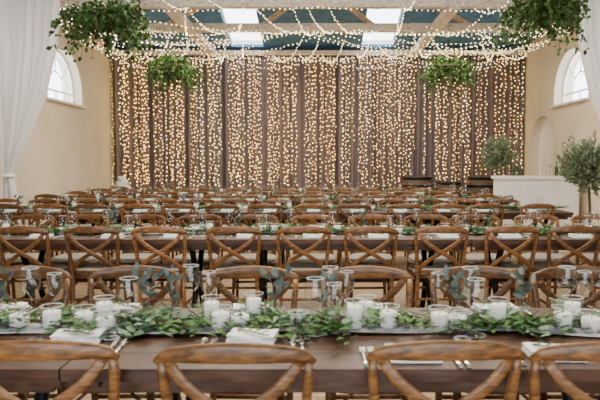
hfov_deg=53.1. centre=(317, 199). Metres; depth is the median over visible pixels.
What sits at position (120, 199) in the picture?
cross-back chair
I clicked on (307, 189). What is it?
eucalyptus garland
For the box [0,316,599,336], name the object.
table runner
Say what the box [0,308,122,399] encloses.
banquet table
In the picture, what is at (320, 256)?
cross-back chair
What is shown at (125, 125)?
string lights
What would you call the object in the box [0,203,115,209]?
eucalyptus garland
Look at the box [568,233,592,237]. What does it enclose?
folded napkin
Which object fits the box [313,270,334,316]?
eucalyptus sprig
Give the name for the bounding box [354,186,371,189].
cross-back chair
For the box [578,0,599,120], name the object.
drape
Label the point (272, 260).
cross-back chair
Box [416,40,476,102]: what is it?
hanging plant
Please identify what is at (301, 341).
table knife
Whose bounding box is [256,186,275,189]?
cross-back chair
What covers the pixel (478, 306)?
folded napkin
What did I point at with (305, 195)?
cross-back chair
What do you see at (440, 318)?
candle
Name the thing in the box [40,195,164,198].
eucalyptus garland
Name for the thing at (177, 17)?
ceiling beams
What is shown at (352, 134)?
curtain
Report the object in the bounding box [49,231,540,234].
table runner
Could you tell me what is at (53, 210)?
folded napkin
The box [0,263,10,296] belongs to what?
cross-back chair
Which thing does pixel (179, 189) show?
cross-back chair
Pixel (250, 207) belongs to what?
cross-back chair
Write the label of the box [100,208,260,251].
banquet table
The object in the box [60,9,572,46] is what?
ceiling
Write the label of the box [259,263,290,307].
branch
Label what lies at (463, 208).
cross-back chair
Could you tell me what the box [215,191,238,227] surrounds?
cross-back chair
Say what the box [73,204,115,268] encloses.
cross-back chair
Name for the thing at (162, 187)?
cross-back chair
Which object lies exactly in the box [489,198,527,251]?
cross-back chair
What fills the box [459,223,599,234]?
eucalyptus garland
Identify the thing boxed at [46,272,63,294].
wine glass
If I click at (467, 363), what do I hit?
table knife
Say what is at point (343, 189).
cross-back chair
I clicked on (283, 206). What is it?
eucalyptus garland
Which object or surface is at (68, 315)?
eucalyptus garland
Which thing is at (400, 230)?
candle
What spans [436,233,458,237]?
folded napkin
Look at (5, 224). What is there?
candle
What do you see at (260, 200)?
banquet table
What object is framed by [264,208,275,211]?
folded napkin
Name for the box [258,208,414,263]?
banquet table
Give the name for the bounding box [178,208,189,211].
folded napkin
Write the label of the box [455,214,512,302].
cross-back chair
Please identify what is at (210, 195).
cross-back chair
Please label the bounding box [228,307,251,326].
candle
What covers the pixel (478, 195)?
cross-back chair
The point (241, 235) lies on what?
folded napkin
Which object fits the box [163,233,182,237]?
folded napkin
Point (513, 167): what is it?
wine bottle
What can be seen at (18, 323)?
candle
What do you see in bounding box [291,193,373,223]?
banquet table
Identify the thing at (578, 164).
tree
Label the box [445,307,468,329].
candle
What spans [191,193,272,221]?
banquet table
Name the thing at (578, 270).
wine glass
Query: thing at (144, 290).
branch
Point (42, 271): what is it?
cross-back chair
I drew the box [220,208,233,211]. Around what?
folded napkin
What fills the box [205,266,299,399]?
cross-back chair
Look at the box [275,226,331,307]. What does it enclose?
cross-back chair
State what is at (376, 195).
cross-back chair
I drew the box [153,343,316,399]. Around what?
cross-back chair
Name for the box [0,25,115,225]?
wall
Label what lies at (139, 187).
cross-back chair
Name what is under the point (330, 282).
wine glass
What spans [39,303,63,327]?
candle
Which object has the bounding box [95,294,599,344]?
eucalyptus garland
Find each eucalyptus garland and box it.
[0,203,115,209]
[0,223,246,234]
[0,296,151,333]
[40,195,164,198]
[94,189,195,192]
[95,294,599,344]
[109,203,260,209]
[156,194,279,198]
[189,189,275,191]
[236,222,472,233]
[259,203,412,209]
[275,194,395,198]
[292,189,381,192]
[379,189,473,191]
[396,194,510,198]
[408,203,568,209]
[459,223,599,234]
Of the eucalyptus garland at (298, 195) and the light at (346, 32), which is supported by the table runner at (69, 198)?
the eucalyptus garland at (298, 195)
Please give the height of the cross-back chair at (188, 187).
0.888 m
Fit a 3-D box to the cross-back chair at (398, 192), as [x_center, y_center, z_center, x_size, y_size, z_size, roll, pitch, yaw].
[1.670,0.281,11.454,0.486,0.888,0.537,0,3,2]
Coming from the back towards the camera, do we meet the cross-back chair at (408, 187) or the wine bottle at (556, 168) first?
the cross-back chair at (408, 187)
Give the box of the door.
[540,120,552,175]
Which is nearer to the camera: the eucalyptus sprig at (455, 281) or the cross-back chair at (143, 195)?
the eucalyptus sprig at (455, 281)
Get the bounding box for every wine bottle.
[512,162,514,175]
[517,162,520,175]
[554,162,557,175]
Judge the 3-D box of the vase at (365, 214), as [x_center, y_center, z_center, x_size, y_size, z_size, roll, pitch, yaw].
[0.436,0.189,5.562,0.081,0.226,0.134,-1,3,-13]
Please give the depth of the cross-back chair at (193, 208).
7.88 m
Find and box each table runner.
[0,208,555,209]
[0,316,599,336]
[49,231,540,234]
[69,198,485,198]
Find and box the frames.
[221,9,402,43]
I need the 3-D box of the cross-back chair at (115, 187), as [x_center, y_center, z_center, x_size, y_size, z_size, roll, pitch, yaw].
[-4.707,0.131,14.033,0.486,0.888,0.537,0,3,-3]
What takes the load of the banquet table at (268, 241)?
on the floor
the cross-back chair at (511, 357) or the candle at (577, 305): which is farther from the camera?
the candle at (577, 305)
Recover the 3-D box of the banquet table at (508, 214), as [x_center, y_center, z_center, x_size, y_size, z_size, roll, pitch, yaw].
[2.350,0.529,8.395,2.094,0.775,0.797,0,3,0]
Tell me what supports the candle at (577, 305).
on the banquet table at (339, 367)
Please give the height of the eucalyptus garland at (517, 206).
0.093 m
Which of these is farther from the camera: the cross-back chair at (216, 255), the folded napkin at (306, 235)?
the cross-back chair at (216, 255)
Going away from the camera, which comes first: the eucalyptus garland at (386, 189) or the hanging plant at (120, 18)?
the hanging plant at (120, 18)
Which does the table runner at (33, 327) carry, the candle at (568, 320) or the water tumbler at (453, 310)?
the candle at (568, 320)
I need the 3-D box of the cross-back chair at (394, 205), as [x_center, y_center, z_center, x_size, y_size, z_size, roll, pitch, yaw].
[1.157,0.476,8.126,0.486,0.888,0.537,0,3,3]
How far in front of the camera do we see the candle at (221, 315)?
2.25 m
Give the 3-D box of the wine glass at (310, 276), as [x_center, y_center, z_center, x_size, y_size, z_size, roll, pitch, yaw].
[-0.010,0.393,2.227,0.080,0.210,0.080,0,3,0]
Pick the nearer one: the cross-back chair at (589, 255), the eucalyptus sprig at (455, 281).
the eucalyptus sprig at (455, 281)
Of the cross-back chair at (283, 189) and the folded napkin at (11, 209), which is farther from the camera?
the cross-back chair at (283, 189)
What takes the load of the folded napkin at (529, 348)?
on the banquet table at (339, 367)
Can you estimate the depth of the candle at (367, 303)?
2.34 m
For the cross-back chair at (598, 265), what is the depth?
5.47 m
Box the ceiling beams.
[59,0,574,57]
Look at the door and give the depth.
15.03 m
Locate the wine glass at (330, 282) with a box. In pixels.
[325,282,342,332]
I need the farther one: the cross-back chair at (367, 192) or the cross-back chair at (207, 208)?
the cross-back chair at (367, 192)
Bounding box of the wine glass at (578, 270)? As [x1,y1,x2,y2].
[575,270,592,315]
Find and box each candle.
[1,221,9,227]
[6,306,31,327]
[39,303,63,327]
[71,304,95,328]
[93,295,114,316]
[93,309,117,330]
[124,225,134,232]
[201,294,221,320]
[205,221,213,229]
[209,304,231,331]
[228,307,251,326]
[245,291,263,314]
[269,223,278,231]
[334,223,340,231]
[344,298,364,328]
[356,294,375,319]
[377,303,399,328]
[396,225,402,233]
[428,305,450,332]
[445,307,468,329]
[488,296,508,319]
[551,304,574,329]
[562,295,583,324]
[578,309,599,331]
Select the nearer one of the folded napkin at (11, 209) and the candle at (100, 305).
the candle at (100, 305)
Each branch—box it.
[131,261,162,302]
[162,263,182,313]
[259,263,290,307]
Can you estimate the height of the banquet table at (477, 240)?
0.775 m
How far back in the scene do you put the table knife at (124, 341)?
2.10 m
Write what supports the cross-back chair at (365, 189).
on the floor
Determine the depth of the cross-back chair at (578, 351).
1.74 m
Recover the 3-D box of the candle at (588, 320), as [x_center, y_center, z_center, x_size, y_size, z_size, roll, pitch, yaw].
[1.030,0.458,2.260,0.092,0.074,0.092,0,3,0]
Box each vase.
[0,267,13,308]
[14,194,23,203]
[106,209,120,226]
[179,194,186,203]
[232,210,243,223]
[359,209,367,223]
[482,210,493,223]
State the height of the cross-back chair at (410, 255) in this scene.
0.888 m
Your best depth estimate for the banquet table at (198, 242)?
5.15 m
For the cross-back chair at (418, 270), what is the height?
0.888 m
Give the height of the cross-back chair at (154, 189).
0.888 m
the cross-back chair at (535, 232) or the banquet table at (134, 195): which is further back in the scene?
the banquet table at (134, 195)
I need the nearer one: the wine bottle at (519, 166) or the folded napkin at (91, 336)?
the folded napkin at (91, 336)
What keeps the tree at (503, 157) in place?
on the floor
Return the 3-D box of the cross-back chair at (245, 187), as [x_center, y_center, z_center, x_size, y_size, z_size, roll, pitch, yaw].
[-1.788,0.131,14.024,0.486,0.888,0.537,0,3,1]
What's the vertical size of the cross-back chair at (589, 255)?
0.888 m
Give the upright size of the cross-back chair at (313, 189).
0.888 m
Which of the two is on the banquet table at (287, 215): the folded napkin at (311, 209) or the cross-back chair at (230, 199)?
the folded napkin at (311, 209)
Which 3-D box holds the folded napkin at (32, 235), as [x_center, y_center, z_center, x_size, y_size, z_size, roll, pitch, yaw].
[-2.401,0.305,5.207,0.170,0.039,0.125,0,3,-2]
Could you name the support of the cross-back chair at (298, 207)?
on the floor
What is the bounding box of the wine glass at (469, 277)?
[465,277,486,337]
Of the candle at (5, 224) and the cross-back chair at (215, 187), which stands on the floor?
the cross-back chair at (215, 187)
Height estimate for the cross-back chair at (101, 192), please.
0.888 m
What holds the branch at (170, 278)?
on the banquet table at (339, 367)
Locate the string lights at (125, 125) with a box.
[111,55,523,187]
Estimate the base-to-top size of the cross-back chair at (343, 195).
0.888 m
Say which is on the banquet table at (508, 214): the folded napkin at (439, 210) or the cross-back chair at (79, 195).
the folded napkin at (439, 210)
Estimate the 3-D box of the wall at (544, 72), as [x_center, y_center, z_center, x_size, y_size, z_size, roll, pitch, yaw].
[5.700,-1.234,6.389,0.400,4.500,20.900,0,3,0]
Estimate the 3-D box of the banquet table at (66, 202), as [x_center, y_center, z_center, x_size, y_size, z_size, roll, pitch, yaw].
[-3.950,0.378,10.991,2.094,0.775,0.797,0,3,0]
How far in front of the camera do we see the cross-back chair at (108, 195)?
10.45 m
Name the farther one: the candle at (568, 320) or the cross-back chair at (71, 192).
the cross-back chair at (71, 192)
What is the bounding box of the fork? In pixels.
[359,347,367,366]
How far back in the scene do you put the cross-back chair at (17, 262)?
6.18 m
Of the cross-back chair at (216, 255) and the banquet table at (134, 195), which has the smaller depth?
the cross-back chair at (216, 255)
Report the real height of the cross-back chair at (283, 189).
0.888 m
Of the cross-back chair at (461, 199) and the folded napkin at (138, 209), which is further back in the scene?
the cross-back chair at (461, 199)
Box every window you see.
[46,50,86,107]
[549,50,589,107]
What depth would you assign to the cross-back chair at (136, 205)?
7.90 m
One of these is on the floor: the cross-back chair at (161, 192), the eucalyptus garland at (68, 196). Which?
the cross-back chair at (161, 192)
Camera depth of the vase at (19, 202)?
8.46 m
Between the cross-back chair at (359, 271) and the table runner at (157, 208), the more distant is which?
the table runner at (157, 208)
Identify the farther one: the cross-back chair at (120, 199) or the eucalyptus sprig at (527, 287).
the cross-back chair at (120, 199)
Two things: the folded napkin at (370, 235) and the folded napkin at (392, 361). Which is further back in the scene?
the folded napkin at (370, 235)
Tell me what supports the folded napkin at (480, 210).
on the banquet table at (508, 214)
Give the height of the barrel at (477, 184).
1.104 m
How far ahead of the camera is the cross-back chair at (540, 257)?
6.15 m
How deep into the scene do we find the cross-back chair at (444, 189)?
13.01 m
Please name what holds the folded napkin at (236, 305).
on the banquet table at (339, 367)
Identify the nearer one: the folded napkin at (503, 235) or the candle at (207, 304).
the candle at (207, 304)
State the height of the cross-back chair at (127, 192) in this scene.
0.888 m
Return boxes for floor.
[0,220,599,399]
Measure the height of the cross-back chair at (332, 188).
0.888 m
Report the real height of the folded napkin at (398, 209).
0.039 m
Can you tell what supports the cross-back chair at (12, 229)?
on the floor
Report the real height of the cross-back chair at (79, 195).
0.888 m
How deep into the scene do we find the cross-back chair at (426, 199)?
9.07 m
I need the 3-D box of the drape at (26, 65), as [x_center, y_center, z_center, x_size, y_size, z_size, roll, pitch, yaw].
[-4.648,-1.318,9.547,1.399,4.240,0.208,0,3,2]
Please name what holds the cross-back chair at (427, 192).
on the floor
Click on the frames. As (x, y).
(222, 11)
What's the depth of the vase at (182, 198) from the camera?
8.46 m
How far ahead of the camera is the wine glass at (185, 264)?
2.50 m
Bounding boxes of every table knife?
[110,337,119,347]
[115,337,128,351]
[299,337,303,348]
[455,361,463,367]
[464,361,471,367]
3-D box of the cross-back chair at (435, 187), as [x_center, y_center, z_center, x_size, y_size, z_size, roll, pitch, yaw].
[2.884,0.132,14.013,0.486,0.888,0.537,0,3,-1]
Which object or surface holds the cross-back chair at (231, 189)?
on the floor
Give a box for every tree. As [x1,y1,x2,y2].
[477,134,520,175]
[548,130,599,251]
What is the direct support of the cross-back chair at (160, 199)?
on the floor
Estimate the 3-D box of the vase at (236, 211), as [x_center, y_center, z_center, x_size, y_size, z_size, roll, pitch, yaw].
[-0.731,0.195,5.587,0.095,0.212,0.125,2,4,29]
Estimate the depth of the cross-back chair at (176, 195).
10.46 m
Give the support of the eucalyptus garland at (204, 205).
on the banquet table at (174, 213)
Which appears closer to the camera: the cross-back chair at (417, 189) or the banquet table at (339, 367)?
the banquet table at (339, 367)
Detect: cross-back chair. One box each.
[0,198,19,221]
[0,204,36,252]
[0,214,54,303]
[0,226,70,307]
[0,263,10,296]
[0,265,72,399]
[0,340,119,399]
[27,198,59,255]
[32,203,77,260]
[34,194,69,226]
[51,214,109,306]
[57,191,88,224]
[60,265,182,399]
[61,198,101,253]
[63,226,133,306]
[69,194,103,222]
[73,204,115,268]
[90,188,110,195]
[90,191,118,224]
[101,194,132,226]
[109,186,127,190]
[109,198,140,256]
[110,214,166,298]
[117,188,136,223]
[117,191,145,226]
[119,203,154,251]
[131,226,194,307]
[134,186,150,188]
[137,194,168,226]
[141,198,179,261]
[145,188,171,222]
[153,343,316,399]
[156,191,179,223]
[157,186,174,222]
[160,204,198,262]
[170,194,199,226]
[172,214,222,304]
[173,188,193,225]
[183,186,200,188]
[186,191,209,223]
[186,198,216,228]
[197,188,217,196]
[203,194,231,226]
[205,204,243,269]
[205,226,261,307]
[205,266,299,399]
[208,186,226,190]
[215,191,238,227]
[219,198,249,256]
[224,188,244,223]
[231,214,278,307]
[232,194,260,226]
[235,186,251,189]
[244,191,269,225]
[248,204,283,263]
[253,188,273,196]
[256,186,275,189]
[261,198,291,261]
[270,194,296,225]
[273,191,296,225]
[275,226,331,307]
[278,188,296,222]
[280,186,299,189]
[290,214,336,306]
[295,204,330,269]
[298,194,324,225]
[300,198,331,226]
[301,191,324,223]
[304,186,322,189]
[306,188,327,223]
[319,266,413,399]
[331,186,349,223]
[332,191,355,224]
[334,188,354,206]
[336,194,362,222]
[336,204,371,267]
[338,198,369,261]
[341,226,398,307]
[347,214,392,297]
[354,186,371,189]
[358,188,378,225]
[362,191,385,224]
[366,340,525,399]
[369,194,395,225]
[376,186,394,204]
[377,198,407,256]
[386,188,407,206]
[387,204,422,254]
[392,191,416,225]
[397,194,424,227]
[403,186,420,188]
[403,214,455,307]
[407,226,469,307]
[410,188,430,196]
[415,198,450,255]
[423,191,446,224]
[427,204,465,258]
[428,266,547,399]
[430,186,447,189]
[433,194,458,225]
[437,188,457,225]
[449,198,483,261]
[450,191,473,223]
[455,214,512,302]
[465,194,497,226]
[467,203,504,265]
[470,226,539,307]
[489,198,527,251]
[509,203,555,266]
[513,214,571,300]
[528,341,599,399]
[529,265,599,398]
[533,226,599,307]
[571,214,599,303]
[588,264,599,307]
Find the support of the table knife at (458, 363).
on the banquet table at (339, 367)
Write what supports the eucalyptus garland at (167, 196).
on the banquet table at (260, 200)
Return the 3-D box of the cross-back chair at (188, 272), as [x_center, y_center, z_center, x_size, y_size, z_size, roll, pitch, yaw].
[-1.319,0.644,5.246,0.486,0.888,0.537,0,3,1]
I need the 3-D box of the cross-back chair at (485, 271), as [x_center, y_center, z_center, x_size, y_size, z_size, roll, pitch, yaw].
[0.785,0.787,2.782,0.486,0.888,0.537,0,3,1]
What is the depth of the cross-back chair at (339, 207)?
7.87 m
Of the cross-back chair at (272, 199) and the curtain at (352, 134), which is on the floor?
the cross-back chair at (272, 199)
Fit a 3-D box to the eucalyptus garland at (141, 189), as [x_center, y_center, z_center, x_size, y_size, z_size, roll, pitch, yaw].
[-3.898,-0.207,13.586,2.440,0.086,0.567,0,3,0]
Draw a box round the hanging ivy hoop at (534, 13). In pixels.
[491,0,590,55]
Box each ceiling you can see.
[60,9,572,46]
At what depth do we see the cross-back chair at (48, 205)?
7.90 m
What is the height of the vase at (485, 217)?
0.212 m
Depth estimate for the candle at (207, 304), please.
2.34 m
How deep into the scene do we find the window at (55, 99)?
13.40 m
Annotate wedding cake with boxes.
[114,176,129,190]
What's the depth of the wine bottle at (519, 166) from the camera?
12.56 m
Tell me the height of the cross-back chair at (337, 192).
0.888 m
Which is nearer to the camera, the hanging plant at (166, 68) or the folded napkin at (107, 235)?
the folded napkin at (107, 235)
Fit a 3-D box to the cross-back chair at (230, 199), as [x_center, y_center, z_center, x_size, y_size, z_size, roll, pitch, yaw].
[-1.263,0.431,8.889,0.486,0.888,0.537,0,3,-1]
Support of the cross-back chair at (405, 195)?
on the floor
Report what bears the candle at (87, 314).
on the banquet table at (41, 378)
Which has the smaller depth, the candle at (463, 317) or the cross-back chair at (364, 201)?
the candle at (463, 317)
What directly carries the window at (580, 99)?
in the wall at (544, 72)
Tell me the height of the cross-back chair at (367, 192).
0.888 m
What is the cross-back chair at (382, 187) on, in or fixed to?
on the floor
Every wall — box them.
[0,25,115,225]
[522,28,599,225]
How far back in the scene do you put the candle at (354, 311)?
2.27 m
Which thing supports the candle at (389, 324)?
on the banquet table at (339, 367)
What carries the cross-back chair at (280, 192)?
on the floor
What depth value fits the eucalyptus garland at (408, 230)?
5.55 m
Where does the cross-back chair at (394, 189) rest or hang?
on the floor
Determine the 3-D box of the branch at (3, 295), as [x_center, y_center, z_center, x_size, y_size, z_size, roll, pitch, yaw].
[-1.307,0.379,2.435,0.095,0.212,0.125,1,4,23]
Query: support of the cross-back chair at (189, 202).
on the floor
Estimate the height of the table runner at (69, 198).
0.013 m
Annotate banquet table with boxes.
[0,208,113,265]
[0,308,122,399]
[1,230,230,307]
[34,199,153,226]
[60,308,599,399]
[89,193,175,196]
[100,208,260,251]
[154,198,272,222]
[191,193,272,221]
[224,229,470,307]
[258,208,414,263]
[273,198,391,226]
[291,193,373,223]
[385,193,471,196]
[391,199,510,225]
[412,209,573,251]
[469,233,599,301]
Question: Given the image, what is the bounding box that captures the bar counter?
[491,176,578,228]
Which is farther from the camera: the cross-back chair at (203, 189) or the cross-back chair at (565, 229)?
the cross-back chair at (203, 189)
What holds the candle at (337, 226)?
on the banquet table at (268, 241)
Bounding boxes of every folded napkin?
[0,301,28,311]
[4,208,20,211]
[29,233,53,237]
[48,208,60,211]
[50,327,106,343]
[93,299,141,313]
[101,233,124,237]
[132,208,147,211]
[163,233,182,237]
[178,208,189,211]
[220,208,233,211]
[225,326,278,343]
[233,300,272,313]
[236,233,256,237]
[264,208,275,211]
[303,233,322,237]
[307,208,319,211]
[347,300,386,313]
[368,233,388,237]
[385,342,442,362]
[394,208,406,211]
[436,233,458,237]
[437,208,449,211]
[471,300,519,313]
[477,208,488,211]
[498,233,521,237]
[522,341,587,362]
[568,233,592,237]
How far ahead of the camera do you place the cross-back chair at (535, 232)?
5.05 m
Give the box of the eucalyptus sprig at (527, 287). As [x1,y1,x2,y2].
[510,266,534,317]
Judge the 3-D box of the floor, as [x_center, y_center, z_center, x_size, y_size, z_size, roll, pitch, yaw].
[0.000,1.123,6.326,11.800,0.200,21.300,0,3,0]
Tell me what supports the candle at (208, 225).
on the banquet table at (198, 242)
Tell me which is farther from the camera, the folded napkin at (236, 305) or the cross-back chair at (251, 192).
the cross-back chair at (251, 192)
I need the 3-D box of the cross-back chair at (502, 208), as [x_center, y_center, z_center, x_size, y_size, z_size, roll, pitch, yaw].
[2.235,0.474,8.149,0.486,0.888,0.537,0,3,-1]
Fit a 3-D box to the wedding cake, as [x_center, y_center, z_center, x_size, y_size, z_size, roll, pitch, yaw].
[-4.899,-0.415,14.998,0.404,0.360,0.406,-2,4,-24]
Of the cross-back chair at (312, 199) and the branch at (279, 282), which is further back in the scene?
the cross-back chair at (312, 199)
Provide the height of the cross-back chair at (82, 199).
0.888 m
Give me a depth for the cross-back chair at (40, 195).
10.48 m
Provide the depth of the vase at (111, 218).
5.56 m
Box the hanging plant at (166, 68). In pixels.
[142,40,208,98]
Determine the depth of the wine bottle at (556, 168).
12.56 m
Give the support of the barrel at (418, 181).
on the floor
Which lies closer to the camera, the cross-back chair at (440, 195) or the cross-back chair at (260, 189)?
the cross-back chair at (440, 195)
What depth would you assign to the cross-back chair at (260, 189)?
13.00 m
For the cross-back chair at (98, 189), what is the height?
0.888 m
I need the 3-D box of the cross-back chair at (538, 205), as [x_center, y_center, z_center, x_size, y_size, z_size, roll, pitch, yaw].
[2.903,0.474,8.157,0.486,0.888,0.537,0,3,-3]
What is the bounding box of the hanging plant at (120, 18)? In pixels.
[46,0,151,73]
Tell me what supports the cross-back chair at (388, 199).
on the floor
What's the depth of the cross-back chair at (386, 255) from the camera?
6.06 m
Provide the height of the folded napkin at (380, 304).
0.039 m
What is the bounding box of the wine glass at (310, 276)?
[305,276,325,336]
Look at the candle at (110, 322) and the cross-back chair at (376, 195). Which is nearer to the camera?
the candle at (110, 322)
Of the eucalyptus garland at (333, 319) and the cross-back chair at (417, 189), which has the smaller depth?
the eucalyptus garland at (333, 319)
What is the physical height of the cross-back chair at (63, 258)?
0.888 m
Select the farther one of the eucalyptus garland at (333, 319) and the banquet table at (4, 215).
the banquet table at (4, 215)
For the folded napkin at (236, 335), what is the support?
on the banquet table at (339, 367)
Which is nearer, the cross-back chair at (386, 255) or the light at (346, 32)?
the cross-back chair at (386, 255)
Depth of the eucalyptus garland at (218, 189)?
13.56 m
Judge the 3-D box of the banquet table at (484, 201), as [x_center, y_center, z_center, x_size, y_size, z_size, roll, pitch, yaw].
[2.350,0.378,10.991,2.094,0.775,0.797,0,3,0]
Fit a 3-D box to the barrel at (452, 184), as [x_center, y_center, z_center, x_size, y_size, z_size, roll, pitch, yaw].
[3.300,0.017,15.277,0.724,0.966,0.724,0,3,-7]
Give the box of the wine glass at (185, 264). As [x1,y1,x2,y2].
[181,264,200,313]
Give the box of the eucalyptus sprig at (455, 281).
[443,264,476,312]
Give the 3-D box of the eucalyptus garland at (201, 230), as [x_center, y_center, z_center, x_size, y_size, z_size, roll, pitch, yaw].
[-1.798,0.262,5.550,2.440,0.086,0.567,0,3,0]
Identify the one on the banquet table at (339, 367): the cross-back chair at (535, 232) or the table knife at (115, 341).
the table knife at (115, 341)
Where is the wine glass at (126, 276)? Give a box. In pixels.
[118,276,139,335]
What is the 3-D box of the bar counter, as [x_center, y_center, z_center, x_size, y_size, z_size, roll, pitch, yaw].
[4.550,0.072,12.576,1.680,1.150,0.660,0,3,0]
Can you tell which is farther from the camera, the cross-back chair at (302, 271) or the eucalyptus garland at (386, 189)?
the eucalyptus garland at (386, 189)
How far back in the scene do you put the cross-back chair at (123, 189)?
12.99 m
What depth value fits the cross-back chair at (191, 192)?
11.70 m
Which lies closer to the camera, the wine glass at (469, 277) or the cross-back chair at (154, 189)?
the wine glass at (469, 277)
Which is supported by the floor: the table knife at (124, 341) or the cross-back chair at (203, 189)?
the cross-back chair at (203, 189)
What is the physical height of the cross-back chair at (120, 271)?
0.888 m
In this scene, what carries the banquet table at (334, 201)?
on the floor
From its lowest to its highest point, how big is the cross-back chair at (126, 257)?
0.888 m
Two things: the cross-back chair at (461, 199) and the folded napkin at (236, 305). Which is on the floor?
the cross-back chair at (461, 199)
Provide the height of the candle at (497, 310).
0.109 m
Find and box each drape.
[0,0,59,223]
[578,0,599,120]
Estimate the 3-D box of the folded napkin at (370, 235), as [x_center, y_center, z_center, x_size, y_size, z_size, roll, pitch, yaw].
[0.523,0.305,5.207,0.170,0.039,0.125,0,3,1]
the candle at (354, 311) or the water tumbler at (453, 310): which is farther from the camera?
the candle at (354, 311)
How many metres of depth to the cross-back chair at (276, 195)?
10.46 m
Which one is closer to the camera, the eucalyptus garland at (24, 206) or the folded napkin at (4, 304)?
the folded napkin at (4, 304)
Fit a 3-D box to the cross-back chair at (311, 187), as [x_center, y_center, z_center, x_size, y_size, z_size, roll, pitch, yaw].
[-0.094,0.132,14.019,0.486,0.888,0.537,0,3,-2]
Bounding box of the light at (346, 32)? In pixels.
[59,0,568,69]
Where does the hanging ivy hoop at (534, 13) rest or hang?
hanging from the ceiling at (554, 21)
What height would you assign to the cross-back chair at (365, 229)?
0.888 m
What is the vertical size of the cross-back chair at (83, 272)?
0.888 m
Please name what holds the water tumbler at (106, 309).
on the banquet table at (339, 367)
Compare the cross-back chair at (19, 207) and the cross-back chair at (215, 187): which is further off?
the cross-back chair at (215, 187)
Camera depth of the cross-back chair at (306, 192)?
11.66 m
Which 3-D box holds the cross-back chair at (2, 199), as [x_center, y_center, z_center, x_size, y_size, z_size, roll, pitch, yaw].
[-4.723,0.433,8.858,0.486,0.888,0.537,0,3,2]
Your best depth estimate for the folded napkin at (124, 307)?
2.55 m
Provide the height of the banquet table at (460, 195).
0.775 m
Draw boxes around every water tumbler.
[100,309,120,339]
[289,310,307,340]
[453,310,472,339]
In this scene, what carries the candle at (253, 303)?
on the banquet table at (339, 367)
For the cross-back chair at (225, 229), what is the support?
on the floor
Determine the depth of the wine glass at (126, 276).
2.22 m
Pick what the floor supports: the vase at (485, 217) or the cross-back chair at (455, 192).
the cross-back chair at (455, 192)
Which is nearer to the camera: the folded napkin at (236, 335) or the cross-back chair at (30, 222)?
the folded napkin at (236, 335)
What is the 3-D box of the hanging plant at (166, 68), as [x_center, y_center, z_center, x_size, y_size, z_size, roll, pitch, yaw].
[-3.071,-2.938,12.792,1.231,1.585,1.348,1,4,19]
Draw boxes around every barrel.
[401,176,433,206]
[434,181,461,190]
[466,176,492,206]
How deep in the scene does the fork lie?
1.96 m
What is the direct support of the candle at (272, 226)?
on the banquet table at (268, 241)
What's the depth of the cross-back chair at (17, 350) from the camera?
1.74 m
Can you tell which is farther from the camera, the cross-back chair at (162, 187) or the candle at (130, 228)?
the cross-back chair at (162, 187)
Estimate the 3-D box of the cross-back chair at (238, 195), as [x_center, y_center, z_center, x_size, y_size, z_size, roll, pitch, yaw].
[-1.262,0.323,10.733,0.486,0.888,0.537,0,3,2]
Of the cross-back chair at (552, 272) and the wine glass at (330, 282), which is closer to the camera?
the wine glass at (330, 282)
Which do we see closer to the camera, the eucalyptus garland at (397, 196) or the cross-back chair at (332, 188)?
the eucalyptus garland at (397, 196)
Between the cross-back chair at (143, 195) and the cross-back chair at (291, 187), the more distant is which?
the cross-back chair at (291, 187)
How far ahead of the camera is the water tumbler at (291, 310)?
2.15 m
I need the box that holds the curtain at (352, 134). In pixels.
[111,55,524,191]

